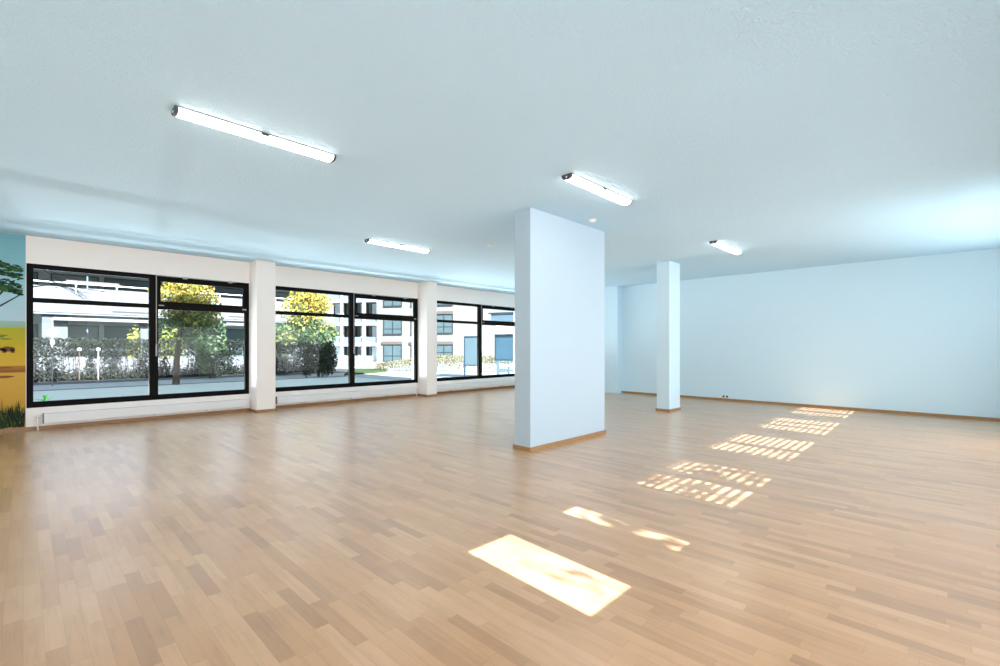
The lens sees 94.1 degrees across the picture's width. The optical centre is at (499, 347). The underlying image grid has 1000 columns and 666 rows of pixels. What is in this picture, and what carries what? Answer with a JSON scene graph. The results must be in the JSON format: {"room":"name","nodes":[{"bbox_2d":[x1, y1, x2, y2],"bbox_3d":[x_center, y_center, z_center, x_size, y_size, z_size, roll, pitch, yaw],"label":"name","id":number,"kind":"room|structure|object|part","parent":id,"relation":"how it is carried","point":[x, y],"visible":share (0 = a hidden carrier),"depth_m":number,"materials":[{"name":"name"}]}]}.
{"room":"empty commercial space","nodes":[
{"label":"empty commercial space","id":0,"kind":"room"},
{"bbox_2d":[26,235,514,426],"bbox_3d":[-3.153,-0.154,11.563,0.280,3.140,12.084,0,0,44],"label":"wall","id":1,"kind":"structure","parent":0,"point":[39,250],"depth_m":8.90,"materials":[{"name":"white paint"}]},
{"bbox_2d":[0,408,248,432],"bbox_3d":[-7.568,1.246,6.828,0.016,0.060,7.200,0,0,44],"label":"baseboard","id":2,"kind":"structure","parent":1,"relation":"attached to","point":[244,409],"depth_m":7.89,"materials":[{"name":"brown wood"}]},
{"bbox_2d":[26,263,248,407],"bbox_3d":[-6.184,-0.186,8.290,0.105,2.234,3.154,0,0,44],"label":"window","id":3,"kind":"structure","parent":1,"relation":"in","point":[155,303],"depth_m":8.27,"materials":[{"name":"black metal"}]},
{"bbox_3d":[-6.125,-0.670,8.298,0.015,1.242,0.015,0,0,22],"label":"opener rod","id":4,"kind":"part","parent":3,"relation":"part of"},
{"bbox_3d":[-5.678,-1.291,8.756,0.016,0.016,1.280,0,0,44],"label":"opener rod","id":5,"kind":"part","parent":3,"relation":"part of","materials":[{"name":"metal"}]},
{"bbox_3d":[-5.639,-1.009,8.861,0.067,0.428,1.423,0,0,44],"label":"hopper sash","id":6,"kind":"part","parent":3,"relation":"part of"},
{"bbox_2d":[276,286,417,391],"bbox_3d":[-3.510,-0.186,11.028,0.105,2.234,3.760,0,0,44],"label":"window","id":7,"kind":"structure","parent":1,"relation":"in","point":[352,315],"depth_m":11.04,"materials":[{"name":"black metal"}]},
{"bbox_3d":[-2.903,-1.291,11.599,0.016,0.016,1.595,0,0,44],"label":"opener rod","id":8,"kind":"part","parent":7,"relation":"part of","materials":[{"name":"metal"}]},
{"bbox_3d":[-2.864,-1.009,11.704,0.067,0.428,1.738,0,0,44],"label":"hopper sash","id":9,"kind":"part","parent":7,"relation":"part of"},
{"bbox_2d":[276,394,417,407],"bbox_3d":[-3.490,1.249,11.006,0.016,0.055,3.735,0,0,44],"label":"baseboard","id":10,"kind":"structure","parent":1,"relation":"attached to","point":[408,395],"depth_m":10.82,"materials":[{"name":"brown wood"}]},
{"bbox_2d":[437,301,514,380],"bbox_3d":[-0.647,-0.186,13.962,0.105,2.234,3.640,0,0,44],"label":"window","id":11,"kind":"structure","parent":1,"relation":"in","point":[480,321],"depth_m":13.98,"materials":[{"name":"black metal"}]},
{"bbox_3d":[-0.554,-0.670,14.005,0.015,1.242,0.015,0,0,-23],"label":"opener rod","id":12,"kind":"part","parent":11,"relation":"part of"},
{"bbox_3d":[0.000,-1.009,14.638,0.067,0.428,1.618,0,0,44],"label":"hopper sash","id":13,"kind":"part","parent":11,"relation":"part of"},
{"bbox_2d":[437,385,514,393],"bbox_3d":[-0.565,1.249,14.003,0.016,0.055,3.936,0,0,44],"label":"baseboard","id":14,"kind":"structure","parent":1,"relation":"attached to","point":[513,385],"depth_m":13.80,"materials":[{"name":"brown wood"}]},
{"bbox_2d":[0,0,999,293],"bbox_3d":[-0.439,-1.824,5.888,12.093,0.200,16.414,0,0,44],"label":"ceiling","id":15,"kind":"structure","parent":0,"point":[784,134],"depth_m":3.63,"materials":[{"name":"paint"}]},
{"bbox_2d":[171,105,335,162],"bbox_3d":[-1.927,-1.699,3.775,0.136,0.049,1.211,0,0,44],"label":"ceiling light","id":16,"kind":"object","parent":15,"relation":"attached to","point":[177,111],"visible":1,"depth_m":3.67,"materials":[{"name":"white plastic"}]},
{"bbox_2d":[365,239,429,252],"bbox_3d":[-1.698,-1.699,7.828,0.136,0.049,1.211,0,0,44],"label":"ceiling light","id":17,"kind":"object","parent":15,"relation":"attached to","point":[372,241],"visible":1,"depth_m":7.74,"materials":[{"name":"white plastic"}]},
{"bbox_2d":[562,173,631,205],"bbox_3d":[1.081,-1.699,5.056,0.136,0.049,1.211,0,0,44],"label":"ceiling light","id":18,"kind":"object","parent":15,"relation":"attached to","point":[573,178],"visible":1,"depth_m":4.95,"materials":[{"name":"white plastic"}]},
{"bbox_2d":[709,240,741,254],"bbox_3d":[3.861,-1.699,7.946,0.136,0.049,1.211,0,0,44],"label":"ceiling light","id":19,"kind":"object","parent":15,"relation":"attached to","point":[717,243],"visible":1,"depth_m":7.83,"materials":[{"name":"white plastic"}]},
{"bbox_2d":[0,387,999,665],"bbox_3d":[-0.377,1.346,6.037,11.973,0.140,16.114,0,0,44],"label":"floor","id":20,"kind":"structure","parent":0,"point":[412,530],"depth_m":3.10,"materials":[{"name":"brown wood"}]},
{"bbox_2d":[36,398,248,430],"bbox_3d":[-6.081,1.147,8.224,0.098,0.258,3.000,0,0,44],"label":"radiator","id":21,"kind":"object","parent":20,"relation":"on","point":[88,415],"visible":1,"depth_m":8.00,"materials":[{"name":"white metal"}]},
{"bbox_3d":[-6.081,1.096,8.277,0.020,0.150,2.910,0,0,44],"label":"panel","id":22,"kind":"part","parent":21,"relation":"part of","materials":[{"name":"white metal"}]},
{"bbox_3d":[-6.028,1.096,8.224,0.020,0.150,2.910,0,0,44],"label":"panel","id":23,"kind":"part","parent":21,"relation":"part of","materials":[{"name":"white metal"}]},
{"bbox_2d":[249,260,276,412],"bbox_3d":[-4.786,-0.224,9.393,0.414,3.000,0.385,0,0,44],"label":"column","id":24,"kind":"structure","parent":20,"relation":"on","point":[262,273],"depth_m":9.25,"materials":[{"name":"white paint"}]},
{"bbox_3d":[-4.786,1.251,9.393,0.414,0.050,0.385,0,0,44],"label":"board","id":25,"kind":"part","parent":24,"relation":"part of","materials":[{"name":"brown wood"}]},
{"bbox_2d":[276,386,416,403],"bbox_3d":[-3.421,1.147,10.949,0.098,0.258,3.553,0,0,44],"label":"radiator","id":26,"kind":"object","parent":20,"relation":"on","point":[306,398],"visible":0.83,"depth_m":10.68,"materials":[{"name":"white metal"}]},
{"bbox_3d":[-3.474,1.096,10.948,0.020,0.150,3.463,0,0,44],"label":"panel","id":27,"kind":"part","parent":26,"relation":"part of","materials":[{"name":"white metal"}]},
{"bbox_2d":[418,281,437,396],"bbox_3d":[-1.920,-0.224,12.329,0.414,3.000,0.352,0,0,44],"label":"column","id":28,"kind":"structure","parent":20,"relation":"on","point":[427,291],"depth_m":12.21,"materials":[{"name":"white paint"}]},
{"bbox_3d":[-1.920,1.251,12.329,0.414,0.050,0.352,0,0,44],"label":"board","id":29,"kind":"part","parent":28,"relation":"part of","materials":[{"name":"brown wood"}]},
{"bbox_2d":[437,379,514,390],"bbox_3d":[-0.541,1.147,13.900,0.098,0.258,3.626,0,0,44],"label":"radiator","id":30,"kind":"object","parent":20,"relation":"on","point":[499,382],"visible":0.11,"depth_m":13.65,"materials":[{"name":"white metal"}]},
{"bbox_2d":[656,261,680,411],"bbox_3d":[3.438,-0.224,9.505,0.297,3.000,0.520,0,0,44],"label":"column","id":31,"kind":"structure","parent":20,"relation":"on","point":[668,272],"depth_m":9.35,"materials":[{"name":"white paint"}]},
{"bbox_3d":[3.438,1.251,9.505,0.297,0.050,0.520,0,0,44],"label":"board","id":32,"kind":"part","parent":31,"relation":"part of","materials":[{"name":"brown wood"}]},
{"bbox_2d":[513,207,605,451],"bbox_3d":[0.871,-0.224,6.408,0.289,3.000,1.724,0,0,44],"label":"wall","id":33,"kind":"structure","parent":0,"point":[560,262],"depth_m":6.12,"materials":[{"name":"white paint"}]},
{"bbox_3d":[0.871,1.251,6.408,0.289,0.050,1.724,0,0,44],"label":"board","id":34,"kind":"part","parent":33,"relation":"part of","materials":[{"name":"brown wood"}]},
{"bbox_2d":[605,286,621,392],"bbox_3d":[2.120,-0.224,14.286,3.463,3.000,0.220,0,0,44],"label":"wall","id":35,"kind":"structure","parent":0,"point":[613,295],"depth_m":13.11,"materials":[{"name":"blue paint"}]},
{"bbox_2d":[622,248,999,417],"bbox_3d":[5.289,-0.154,11.556,11.813,3.140,0.300,0,0,44],"label":"wall","id":36,"kind":"structure","parent":0,"point":[919,333],"depth_m":9.61,"materials":[{"name":"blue paint"}]},
{"bbox_2d":[621,391,999,420],"bbox_3d":[6.375,1.249,10.275,8.230,0.055,0.016,0,0,44],"label":"baseboard","id":37,"kind":"structure","parent":36,"relation":"attached to","point":[630,392],"depth_m":9.60,"materials":[{"name":"brown wood"}]},
{"bbox_3d":[-8.781,-0.154,5.797,0.280,3.140,4.030,0,0,44],"label":"wall","id":38,"kind":"structure","parent":0,"visible":0},
{"bbox_2d":[0,232,25,428],"bbox_3d":[-8.642,-0.251,5.731,0.005,2.935,3.927,0,0,44],"label":"mural","id":39,"kind":"object","parent":38,"relation":"attached to","point":[12,246],"visible":1,"depth_m":7.04},
{"label":"outside","id":40,"kind":"structure","parent":0,"visible":0},
{"bbox_2d":[33,376,392,401],"bbox_3d":[-28.478,1.441,-6.300,11.011,0.030,71.200,0,0,44],"label":"pavement","id":41,"kind":"structure","parent":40,"point":[201,387],"depth_m":15.86,"materials":[{"name":"concrete"}]},
{"bbox_2d":[34,395,59,400],"bbox_3d":[-7.888,1.124,8.053,0.352,0.605,0.416,0,0,44],"label":"potted plant","id":42,"kind":"object","parent":41,"relation":"on","point":[45,397],"visible":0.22,"depth_m":8.05,"materials":[{"name":"green plant"}]},
{"bbox_2d":[33,270,120,310],"bbox_3d":[-13.580,-1.397,14.908,2.591,5.651,1.695,0,0,-17],"label":"bare tree","id":43,"kind":"object","parent":41,"relation":"on","point":[54,284],"visible":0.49,"depth_m":14.65,"materials":[{"name":"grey plant"}]},
{"bbox_2d":[147,282,226,384],"bbox_3d":[-12.029,-0.750,18.174,2.460,4.360,2.758,0,0,44],"label":"tree","id":44,"kind":"object","parent":41,"relation":"on","point":[185,321],"visible":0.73,"depth_m":17.91,"materials":[{"name":"green plant"}]},
{"bbox_3d":[-12.029,-1.530,18.174,2.461,2.800,2.758,0,0,44],"label":"crown","id":45,"kind":"part","parent":44,"relation":"part of","materials":[{"name":"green plant"}]},
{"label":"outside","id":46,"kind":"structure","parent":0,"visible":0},
{"bbox_2d":[33,362,512,389],"bbox_3d":[-36.206,1.541,56.302,109.527,0.170,150.000,0,0,44],"label":"street","id":47,"kind":"structure","parent":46,"point":[391,374],"depth_m":23.48,"materials":[{"name":"grey asphalt"}]},
{"bbox_2d":[45,319,58,385],"bbox_3d":[-16.643,0.181,17.308,0.100,2.490,0.400,0,0,44],"label":"road sign","id":48,"kind":"object","parent":47,"relation":"on","point":[52,331],"visible":1,"depth_m":17.29,"materials":[{"name":"white metal"}]},
{"bbox_3d":[-16.615,-0.581,17.280,0.020,0.400,0.400,0,0,44],"label":"sign plate","id":49,"kind":"part","parent":48,"relation":"part of","materials":[{"name":"white plastic"}]},
{"bbox_2d":[126,325,139,357],"bbox_3d":[-19.665,0.100,25.056,0.529,2.654,0.725,0,0,10],"label":"bush","id":50,"kind":"object","parent":47,"relation":"on","point":[134,332],"visible":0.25,"depth_m":24.97,"materials":[{"name":"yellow plant"}]},
{"bbox_2d":[159,325,182,357],"bbox_3d":[-18.243,0.112,25.892,0.898,2.720,1.274,0,0,44],"label":"bush","id":51,"kind":"object","parent":47,"relation":"on","point":[166,331],"visible":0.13,"depth_m":25.70,"materials":[{"name":"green plant"}]},
{"bbox_2d":[33,269,333,358],"bbox_3d":[-27.216,-5.720,26.985,9.350,14.292,32.600,0,0,44],"label":"apartment building","id":52,"kind":"structure","parent":47,"relation":"on","point":[91,321],"depth_m":27.24,"materials":[{"name":"white paint"}]},
{"bbox_3d":[-26.603,-3.141,25.687,0.020,2.110,1.480,0,0,44],"label":"pane","id":53,"kind":"part","parent":52,"relation":"part of","materials":[{"name":"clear glass"}]},
{"bbox_3d":[-26.603,-0.199,25.687,0.020,2.110,1.480,0,0,44],"label":"pane","id":54,"kind":"part","parent":52,"relation":"part of","materials":[{"name":"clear glass"}]},
{"bbox_3d":[-24.961,-3.141,27.369,0.020,2.110,1.980,0,0,44],"label":"pane","id":55,"kind":"part","parent":52,"relation":"part of","materials":[{"name":"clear glass"}]},
{"bbox_3d":[-24.961,-0.199,27.369,0.020,2.110,1.980,0,0,44],"label":"pane","id":56,"kind":"part","parent":52,"relation":"part of","materials":[{"name":"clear glass"}]},
{"bbox_3d":[-23.041,-3.141,29.337,0.020,2.110,2.780,0,0,44],"label":"pane","id":57,"kind":"part","parent":52,"relation":"part of","materials":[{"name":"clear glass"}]},
{"bbox_3d":[-23.041,-0.199,29.337,0.020,2.110,2.780,0,0,44],"label":"pane","id":58,"kind":"part","parent":52,"relation":"part of","materials":[{"name":"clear glass"}]},
{"bbox_3d":[-24.107,-3.198,23.950,0.070,0.598,32.600,0,0,44],"label":"handrail","id":59,"kind":"part","parent":52,"relation":"part of","materials":[{"name":"white plastic"}]},
{"bbox_3d":[-20.840,-0.199,31.591,0.020,2.110,1.480,0,0,44],"label":"pane","id":60,"kind":"part","parent":52,"relation":"part of","materials":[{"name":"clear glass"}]},
{"bbox_3d":[-19.199,-3.141,33.273,0.020,2.110,1.980,0,0,44],"label":"pane","id":61,"kind":"part","parent":52,"relation":"part of","materials":[{"name":"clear glass"}]},
{"bbox_3d":[-19.199,-0.199,33.273,0.020,2.110,1.980,0,0,44],"label":"pane","id":62,"kind":"part","parent":52,"relation":"part of","materials":[{"name":"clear glass"}]},
{"bbox_3d":[-17.278,-3.141,35.241,0.020,2.110,2.780,0,0,44],"label":"pane","id":63,"kind":"part","parent":52,"relation":"part of","materials":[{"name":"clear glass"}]},
{"bbox_2d":[33,355,343,377],"bbox_3d":[-18.365,0.981,24.564,0.200,0.890,21.500,0,0,44],"label":"wall","id":64,"kind":"structure","parent":47,"relation":"on","point":[340,358],"depth_m":23.90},
{"bbox_2d":[33,371,346,384],"bbox_3d":[-33.929,1.426,1.676,0.200,0.060,75.000,0,0,44],"label":"kerb","id":65,"kind":"object","parent":47,"relation":"on","point":[344,371],"visible":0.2,"depth_m":20.26,"materials":[{"name":"grey concrete"}]},
{"bbox_2d":[33,376,346,390],"bbox_3d":[-32.496,1.431,-2.377,0.220,0.050,71.200,0,0,44],"label":"kerb","id":66,"kind":"object","parent":47,"relation":"on","point":[332,376],"visible":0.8,"depth_m":17.75,"materials":[{"name":"grey concrete"}]},
{"bbox_2d":[33,369,347,383],"bbox_3d":[-35.468,1.436,3.178,4.100,0.040,75.000,0,0,44],"label":"planting bed","id":67,"kind":"object","parent":47,"relation":"on","point":[337,370],"visible":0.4,"depth_m":21.35,"materials":[{"name":"green plant"}]},
{"bbox_2d":[77,348,81,380],"bbox_3d":[-17.667,0.718,19.552,0.146,1.417,0.150,0,0,44],"label":"garden lamp","id":68,"kind":"object","parent":67,"relation":"on","point":[78,349],"visible":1,"depth_m":19.54,"materials":[{"name":"white metal"}]},
{"bbox_3d":[-17.667,0.792,19.552,0.037,1.267,0.037,0,0,22],"label":"post","id":69,"kind":"part","parent":68,"relation":"part of","materials":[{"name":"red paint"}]},
{"bbox_2d":[96,348,100,380],"bbox_3d":[-17.244,0.718,19.986,0.146,1.416,0.150,0,0,44],"label":"garden lamp","id":70,"kind":"object","parent":67,"relation":"on","point":[97,349],"visible":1,"depth_m":19.98,"materials":[{"name":"white plastic"}]},
{"bbox_3d":[-17.244,0.793,19.986,0.037,1.266,0.037,0,0,22],"label":"post","id":71,"kind":"part","parent":70,"relation":"part of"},
{"bbox_2d":[33,337,334,381],"bbox_3d":[-16.047,0.492,22.501,1.244,1.989,16.949,0,0,44],"label":"hedge","id":72,"kind":"object","parent":67,"relation":"on","point":[58,376],"visible":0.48,"depth_m":21.14,"materials":[{"name":"green plant"}]},
{"bbox_2d":[276,342,296,374],"bbox_3d":[-11.537,0.581,24.356,1.268,1.806,1.647,0,0,44],"label":"bush","id":73,"kind":"object","parent":67,"relation":"on","point":[280,355],"visible":0.42,"depth_m":24.38,"materials":[{"name":"green plant"}]},
{"bbox_2d":[194,320,227,378],"bbox_3d":[-13.377,0.007,21.533,1.127,2.882,1.365,0,0,44],"label":"bush","id":74,"kind":"object","parent":47,"relation":"on","point":[206,362],"visible":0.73,"depth_m":21.46,"materials":[{"name":"green plant"}]},
{"bbox_2d":[276,291,338,371],"bbox_3d":[-10.112,-0.893,24.295,2.989,4.647,2.463,0,0,-9],"label":"tree","id":75,"kind":"object","parent":47,"relation":"on","point":[307,329],"visible":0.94,"depth_m":23.91,"materials":[{"name":"green plant"}]},
{"bbox_3d":[-10.112,-1.651,24.295,2.989,3.130,2.463,0,0,-9],"label":"crown","id":76,"kind":"part","parent":75,"relation":"part of","materials":[{"name":"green plant"}]},
{"bbox_2d":[297,339,337,377],"bbox_3d":[-8.748,0.523,22.684,1.216,1.874,2.140,0,0,34],"label":"bush","id":77,"kind":"object","parent":47,"relation":"on","point":[313,361],"visible":1,"depth_m":22.41,"materials":[{"name":"green plant"}]},
{"bbox_2d":[344,355,372,365],"bbox_3d":[-11.916,1.004,37.291,4.093,0.843,0.120,0,0,22],"label":"fence","id":78,"kind":"object","parent":47,"relation":"on","point":[365,360],"visible":0.54,"depth_m":36.89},
{"bbox_3d":[-10.934,1.010,36.903,0.621,0.733,0.060,0,0,22],"label":"panel","id":79,"kind":"part","parent":78,"relation":"part of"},
{"bbox_3d":[-10.301,1.010,36.653,0.621,0.733,0.060,0,0,22],"label":"panel","id":80,"kind":"part","parent":78,"relation":"part of","materials":[{"name":"white"}]},
{"bbox_2d":[344,368,387,375],"bbox_3d":[-7.932,1.421,28.135,2.455,0.070,7.371,0,0,-16],"label":"lawn","id":81,"kind":"structure","parent":47,"relation":"on","point":[357,370],"depth_m":27.30,"materials":[{"name":"green plant"}]},
{"bbox_2d":[316,293,512,362],"bbox_3d":[-3.011,-5.085,49.819,47.564,13.577,9.400,0,0,13],"label":"apartment building","id":82,"kind":"structure","parent":47,"relation":"on","point":[384,340],"depth_m":47.03,"materials":[{"name":"white paint"}]},
{"bbox_3d":[-16.989,0.767,49.313,1.035,1.673,0.050,0,0,13],"label":"pane","id":83,"kind":"part","parent":82,"relation":"part of","materials":[{"name":"clear glass"}]},
{"bbox_3d":[-16.989,-1.631,49.313,1.035,1.269,0.050,0,0,13],"label":"pane","id":84,"kind":"part","parent":82,"relation":"part of","materials":[{"name":"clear glass"}]},
{"bbox_3d":[-16.989,-4.030,49.313,1.035,1.283,0.050,0,0,13],"label":"pane","id":85,"kind":"part","parent":82,"relation":"part of","materials":[{"name":"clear glass"}]},
{"bbox_3d":[-19.837,-5.294,48.921,14.702,0.600,0.050,0,0,13],"label":"balcony panel","id":86,"kind":"part","parent":82,"relation":"part of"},
{"bbox_3d":[-16.344,-5.074,48.058,0.253,13.000,0.100,0,0,13],"label":"post","id":87,"kind":"part","parent":82,"relation":"part of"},
{"bbox_3d":[-19.837,-0.780,48.921,14.702,0.600,0.050,0,0,13],"label":"balcony panel","id":88,"kind":"part","parent":82,"relation":"part of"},
{"bbox_3d":[-19.837,-2.907,48.921,14.702,0.600,0.050,0,0,13],"label":"balcony panel","id":89,"kind":"part","parent":82,"relation":"part of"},
{"bbox_3d":[-13.880,-5.074,47.511,0.337,13.000,0.100,0,0,13],"label":"post","id":90,"kind":"part","parent":82,"relation":"part of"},
{"bbox_3d":[-12.962,0.753,48.418,0.709,1.639,0.050,0,0,13],"label":"pane","id":91,"kind":"part","parent":82,"relation":"part of","materials":[{"name":"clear glass"}]},
{"bbox_3d":[-12.962,-1.601,48.418,0.709,1.240,0.050,0,0,13],"label":"pane","id":92,"kind":"part","parent":82,"relation":"part of","materials":[{"name":"clear glass"}]},
{"bbox_3d":[-12.962,-3.955,48.418,0.709,1.250,0.050,0,0,13],"label":"pane","id":93,"kind":"part","parent":82,"relation":"part of","materials":[{"name":"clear glass"}]},
{"bbox_3d":[-10.868,0.571,47.134,1.852,1.578,0.020,0,0,13],"label":"pane","id":94,"kind":"part","parent":82,"relation":"part of","materials":[{"name":"blue glass"}]},
{"bbox_3d":[-10.868,-2.148,47.134,1.852,1.471,0.020,0,0,13],"label":"pane","id":95,"kind":"part","parent":82,"relation":"part of","materials":[{"name":"blue glass"}]},
{"bbox_3d":[-10.868,-5.035,47.134,1.852,1.559,0.020,0,0,13],"label":"pane","id":96,"kind":"part","parent":82,"relation":"part of","materials":[{"name":"blue glass"}]},
{"bbox_3d":[-5.539,0.286,45.950,1.711,0.992,0.020,0,0,13],"label":"pane","id":97,"kind":"part","parent":82,"relation":"part of","materials":[{"name":"blue glass"}]},
{"bbox_3d":[-5.539,-2.342,45.950,1.711,1.726,0.020,0,0,13],"label":"pane","id":98,"kind":"part","parent":82,"relation":"part of","materials":[{"name":"blue glass"}]},
{"bbox_2d":[374,355,512,371],"bbox_3d":[-2.784,0.940,28.256,10.571,1.026,0.687,0,0,14],"label":"hedge","id":99,"kind":"object","parent":47,"relation":"on","point":[386,365],"visible":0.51,"depth_m":28.25,"materials":[{"name":"green plant"}]},
{"bbox_2d":[464,312,512,375],"bbox_3d":[0.343,-0.061,21.157,3.900,2.974,1.600,0,0,26],"label":"bus shelter","id":100,"kind":"object","parent":47,"relation":"on","point":[504,334],"visible":0.47,"depth_m":20.65,"materials":[{"name":"blue glass"}]},
{"bbox_3d":[-1.265,0.153,21.322,0.859,1.362,0.060,0,0,26],"label":"panel frame","id":101,"kind":"part","parent":100,"relation":"part of","materials":[{"name":"blue glass"}]},
{"bbox_3d":[-1.265,0.153,21.322,0.759,1.262,0.020,0,0,26],"label":"panel","id":102,"kind":"part","parent":100,"relation":"part of","materials":[{"name":"blue glass"}]},
{"bbox_3d":[-0.072,1.003,20.746,0.130,0.846,0.100,0,0,26],"label":"post","id":103,"kind":"part","parent":100,"relation":"part of","materials":[{"name":"white metal"}]},
{"bbox_3d":[0.404,-0.003,20.517,1.400,1.168,0.060,0,0,26],"label":"panel frame","id":104,"kind":"part","parent":100,"relation":"part of","materials":[{"name":"blue glass"}]},
{"bbox_3d":[0.404,-0.003,20.517,1.260,1.028,0.020,0,0,26],"label":"panel","id":105,"kind":"part","parent":100,"relation":"part of","materials":[{"name":"blue glass"}]},
{"bbox_3d":[0.829,-0.818,20.223,2.213,0.406,0.080,0,0,26],"label":"light panel","id":106,"kind":"part","parent":100,"relation":"part of","materials":[{"name":"white plastic"}]}
]}

